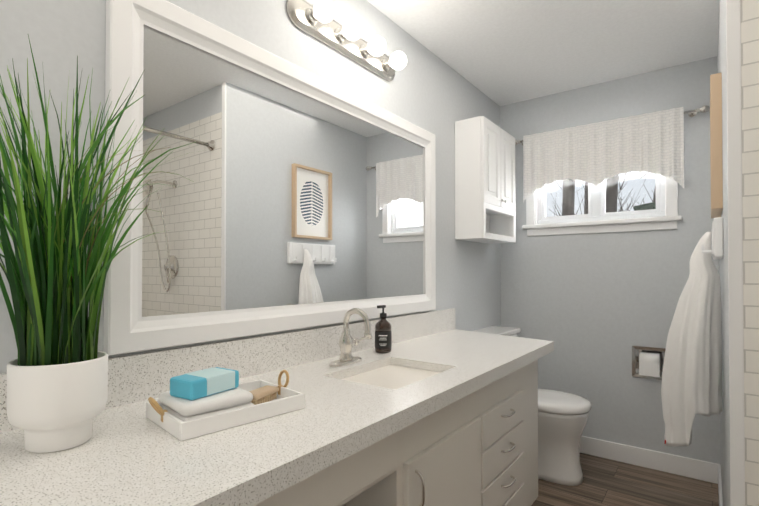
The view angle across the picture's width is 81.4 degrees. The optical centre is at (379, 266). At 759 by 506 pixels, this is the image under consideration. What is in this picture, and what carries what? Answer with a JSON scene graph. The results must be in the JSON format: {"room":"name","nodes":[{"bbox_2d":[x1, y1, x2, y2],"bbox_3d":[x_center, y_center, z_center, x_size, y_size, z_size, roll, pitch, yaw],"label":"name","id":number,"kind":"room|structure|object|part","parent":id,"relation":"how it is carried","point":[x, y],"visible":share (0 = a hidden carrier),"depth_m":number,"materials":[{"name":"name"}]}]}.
{"room":"bathroom","nodes":[
{"label":"bathroom","id":0,"kind":"room"},
{"bbox_2d":[0,0,500,373],"bbox_3d":[-0.245,0.007,1.782,0.100,2.385,3.840,0,-1,37],"label":"wall","id":1,"kind":"structure","parent":0,"point":[425,88],"depth_m":1.58,"materials":[{"name":"paint"}]},
{"bbox_2d":[0,308,454,431],"bbox_3d":[-0.408,0.295,1.457,0.020,0.122,2.830,0,-1,37],"label":"backsplash","id":2,"kind":"structure","parent":1,"relation":"attached to","point":[141,376],"depth_m":1.41,"materials":[{"name":"white stone"}]},
{"bbox_2d":[103,0,435,355],"bbox_3d":[-0.191,-0.247,1.748,0.029,0.949,1.625,0,-1,37],"label":"mirror","id":3,"kind":"object","parent":1,"relation":"attached to","point":[296,197],"visible":0.88,"depth_m":1.43,"materials":[{"name":"white mirror"}]},
{"bbox_2d":[286,0,406,81],"bbox_3d":[-0.081,-0.935,1.817,0.132,0.116,0.676,0,-1,37],"label":"sconce","id":4,"kind":"object","parent":1,"relation":"attached to","point":[303,18],"depth_m":1.76,"materials":[{"name":"silver metal"}]},
{"bbox_3d":[-0.202,-0.937,1.617,0.078,0.078,0.078,0,-1,31],"label":"vanity light bulb","id":5,"kind":"part","parent":4,"relation":"part of","materials":[{"name":"white glass"}]},
{"bbox_3d":[-0.106,-0.936,1.745,0.078,0.078,0.078,0,-1,31],"label":"vanity light bulb","id":6,"kind":"part","parent":4,"relation":"part of","materials":[{"name":"white glass"}]},
{"bbox_3d":[-0.010,-0.934,1.873,0.078,0.078,0.078,0,-1,31],"label":"vanity light bulb","id":7,"kind":"part","parent":4,"relation":"part of","materials":[{"name":"white glass"}]},
{"bbox_3d":[0.085,-0.933,2.002,0.078,0.078,0.078,0,-1,31],"label":"vanity light bulb","id":8,"kind":"part","parent":4,"relation":"part of","materials":[{"name":"white glass"}]},
{"bbox_2d":[455,116,515,243],"bbox_3d":[0.690,-0.512,2.784,0.205,0.705,0.525,0,-1,37],"label":"upper cabinet","id":9,"kind":"object","parent":1,"relation":"attached to","point":[485,206],"visible":1,"depth_m":2.62,"materials":[{"name":"white wood"}]},
{"bbox_2d":[367,0,719,105],"bbox_3d":[0.737,-1.244,1.064,2.550,0.100,3.840,0,-1,37],"label":"ceiling","id":10,"kind":"structure","parent":0,"point":[502,52],"depth_m":2.27,"materials":[{"name":"paint"}]},
{"bbox_2d":[500,56,720,464],"bbox_3d":[1.417,0.019,2.876,1.460,2.385,0.100,0,-1,37],"label":"wall","id":11,"kind":"structure","parent":0,"point":[594,307],"depth_m":2.77,"materials":[{"name":"paint"}]},
{"bbox_2d":[522,172,681,235],"bbox_3d":[1.398,-0.555,2.853,0.921,0.683,0.126,0,-1,37],"label":"window","id":12,"kind":"structure","parent":11,"relation":"in","point":[670,219],"depth_m":2.83,"materials":[{"name":"white wood"}]},
{"bbox_2d":[515,105,709,145],"bbox_3d":[1.394,-0.874,2.796,1.120,0.042,0.070,0,-1,37],"label":"curtain rod","id":13,"kind":"object","parent":11,"relation":"attached to","point":[702,109],"visible":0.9,"depth_m":2.50,"materials":[{"name":"silver metal"}]},
{"bbox_2d":[523,107,683,201],"bbox_3d":[1.361,-0.670,2.779,0.915,0.472,0.040,0,-1,37],"label":"valance","id":14,"kind":"object","parent":13,"relation":"hanging from","point":[596,154],"visible":1,"depth_m":2.74,"materials":[{"name":"fabric"}]},
{"bbox_2d":[632,345,665,379],"bbox_3d":[1.635,0.580,2.664,0.190,0.190,0.116,0,-1,37],"label":"toilet paper holder","id":15,"kind":"object","parent":11,"relation":"attached to","point":[647,362],"visible":0.9,"depth_m":2.64,"materials":[{"name":"silver metal"}]},
{"bbox_2d":[580,436,720,483],"bbox_3d":[1.383,1.156,2.817,1.260,0.110,0.012,0,-1,37],"label":"baseboard","id":16,"kind":"structure","parent":11,"relation":"attached to","point":[678,465],"depth_m":2.63,"materials":[{"name":"white wood"}]},
{"bbox_2d":[531,453,718,505],"bbox_3d":[0.737,1.241,1.036,2.550,0.100,3.840,0,-1,37],"label":"floor","id":17,"kind":"structure","parent":0,"point":[607,482],"depth_m":2.38,"materials":[{"name":"brown wood"}]},
{"bbox_2d":[192,348,549,505],"bbox_3d":[-0.231,0.789,1.208,0.595,0.809,2.651,0,-1,37],"label":"bathroom vanity","id":18,"kind":"object","parent":17,"relation":"on","point":[434,408],"depth_m":1.33,"materials":[{"name":"wood"}]},
{"bbox_2d":[0,328,553,505],"bbox_3d":[-0.170,0.377,1.282,0.608,0.045,2.836,0,-1,37],"label":"countertop","id":19,"kind":"structure","parent":18,"relation":"on","point":[128,459],"depth_m":0.89,"materials":[{"name":"white stone"}]},
{"bbox_2d":[0,35,205,452],"bbox_3d":[-0.588,-0.027,0.824,0.408,0.750,0.612,0,-1,37],"label":"plant","id":20,"kind":"object","parent":19,"relation":"on","point":[57,370],"visible":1,"depth_m":0.82,"materials":[{"name":"green plant"}]},
{"bbox_2d":[146,367,304,440],"bbox_3d":[-0.368,0.300,1.054,0.207,0.102,0.340,-1,-1,45],"label":"tray","id":21,"kind":"object","parent":19,"relation":"on","point":[194,404],"visible":1,"depth_m":0.98,"materials":[{"name":"white"}]},
{"bbox_2d":[329,308,371,366],"bbox_3d":[-0.071,0.255,1.630,0.143,0.206,0.218,0,-1,37],"label":"faucet","id":22,"kind":"object","parent":19,"relation":"on","point":[347,342],"visible":1,"depth_m":1.61,"materials":[{"name":"silver metal"}]},
{"bbox_2d":[375,305,391,352],"bbox_3d":[0.015,0.261,1.853,0.070,0.197,0.071,0,-1,37],"label":"soap dispenser","id":23,"kind":"object","parent":19,"relation":"on","point":[383,335],"visible":0.98,"depth_m":1.82,"materials":[{"name":"brown glass"}]},
{"bbox_2d":[474,326,591,485],"bbox_3d":[0.905,0.807,2.656,0.674,0.804,0.464,0,-1,37],"label":"toilet","id":24,"kind":"object","parent":17,"relation":"on","point":[562,418],"visible":0.42,"depth_m":2.46,"materials":[{"name":"white ceramic"}]},
{"bbox_2d":[717,0,729,505],"bbox_3d":[1.532,0.008,1.892,0.100,2.385,1.540,0,-1,37],"label":"wall","id":25,"kind":"structure","parent":0,"point":[725,412],"depth_m":1.61,"materials":[{"name":"paint"}]},
{"bbox_2d":[701,217,723,259],"bbox_3d":[1.452,-0.111,1.928,0.070,0.155,0.490,0,-1,37],"label":"hook rail","id":26,"kind":"object","parent":25,"relation":"attached to","point":[716,251],"visible":0.83,"depth_m":1.72,"materials":[{"name":"white"}]},
{"bbox_2d":[661,232,721,446],"bbox_3d":[1.334,0.311,1.891,0.209,0.910,0.248,0,-1,37],"label":"hanging towel","id":27,"kind":"object","parent":26,"relation":"hanging from","point":[691,386],"visible":1,"depth_m":1.82,"materials":[{"name":"white fabric"}]},
{"bbox_2d":[710,73,722,217],"bbox_3d":[1.466,-0.499,1.923,0.036,0.540,0.400,0,-1,37],"label":"picture","id":28,"kind":"object","parent":25,"relation":"attached to","point":[716,144],"visible":0.95,"depth_m":1.76,"materials":[{"name":"beige wood"}]},
{"bbox_2d":[718,465,722,505],"bbox_3d":[1.450,1.146,1.863,0.012,0.110,1.439,0,-1,37],"label":"baseboard","id":29,"kind":"structure","parent":25,"relation":"attached to","point":[720,494],"depth_m":2.21,"materials":[{"name":"white wood"}]},
{"bbox_2d":[726,0,744,505],"bbox_3d":[1.041,0.002,1.290,0.033,2.385,0.012,0,-1,37],"label":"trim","id":30,"kind":"structure","parent":25,"relation":"attached to","point":[735,260],"depth_m":1.29,"materials":[{"name":"white"}]},
{"bbox_3d":[1.580,-0.002,0.959,1.090,2.385,0.100,0,-1,37],"label":"wall","id":31,"kind":"structure","parent":0,"visible":0},
{"bbox_2d":[740,0,758,505],"bbox_3d":[1.479,0.090,0.964,1.058,2.200,0.010,0,-1,37],"label":"wall tile","id":32,"kind":"structure","parent":31,"relation":"attached to","point":[750,96],"depth_m":1.27,"materials":[{"name":"white tile"}]},
{"label":"outside","id":33,"kind":"structure","parent":0,"visible":0},
{"bbox_2d":[550,171,655,215],"bbox_3d":[3.667,-0.996,6.603,2.670,6.507,2.988,0,-1,37],"label":"trees","id":34,"kind":"object","parent":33,"point":[567,194],"depth_m":5.67,"materials":[{"name":"black plant"}]}
]}

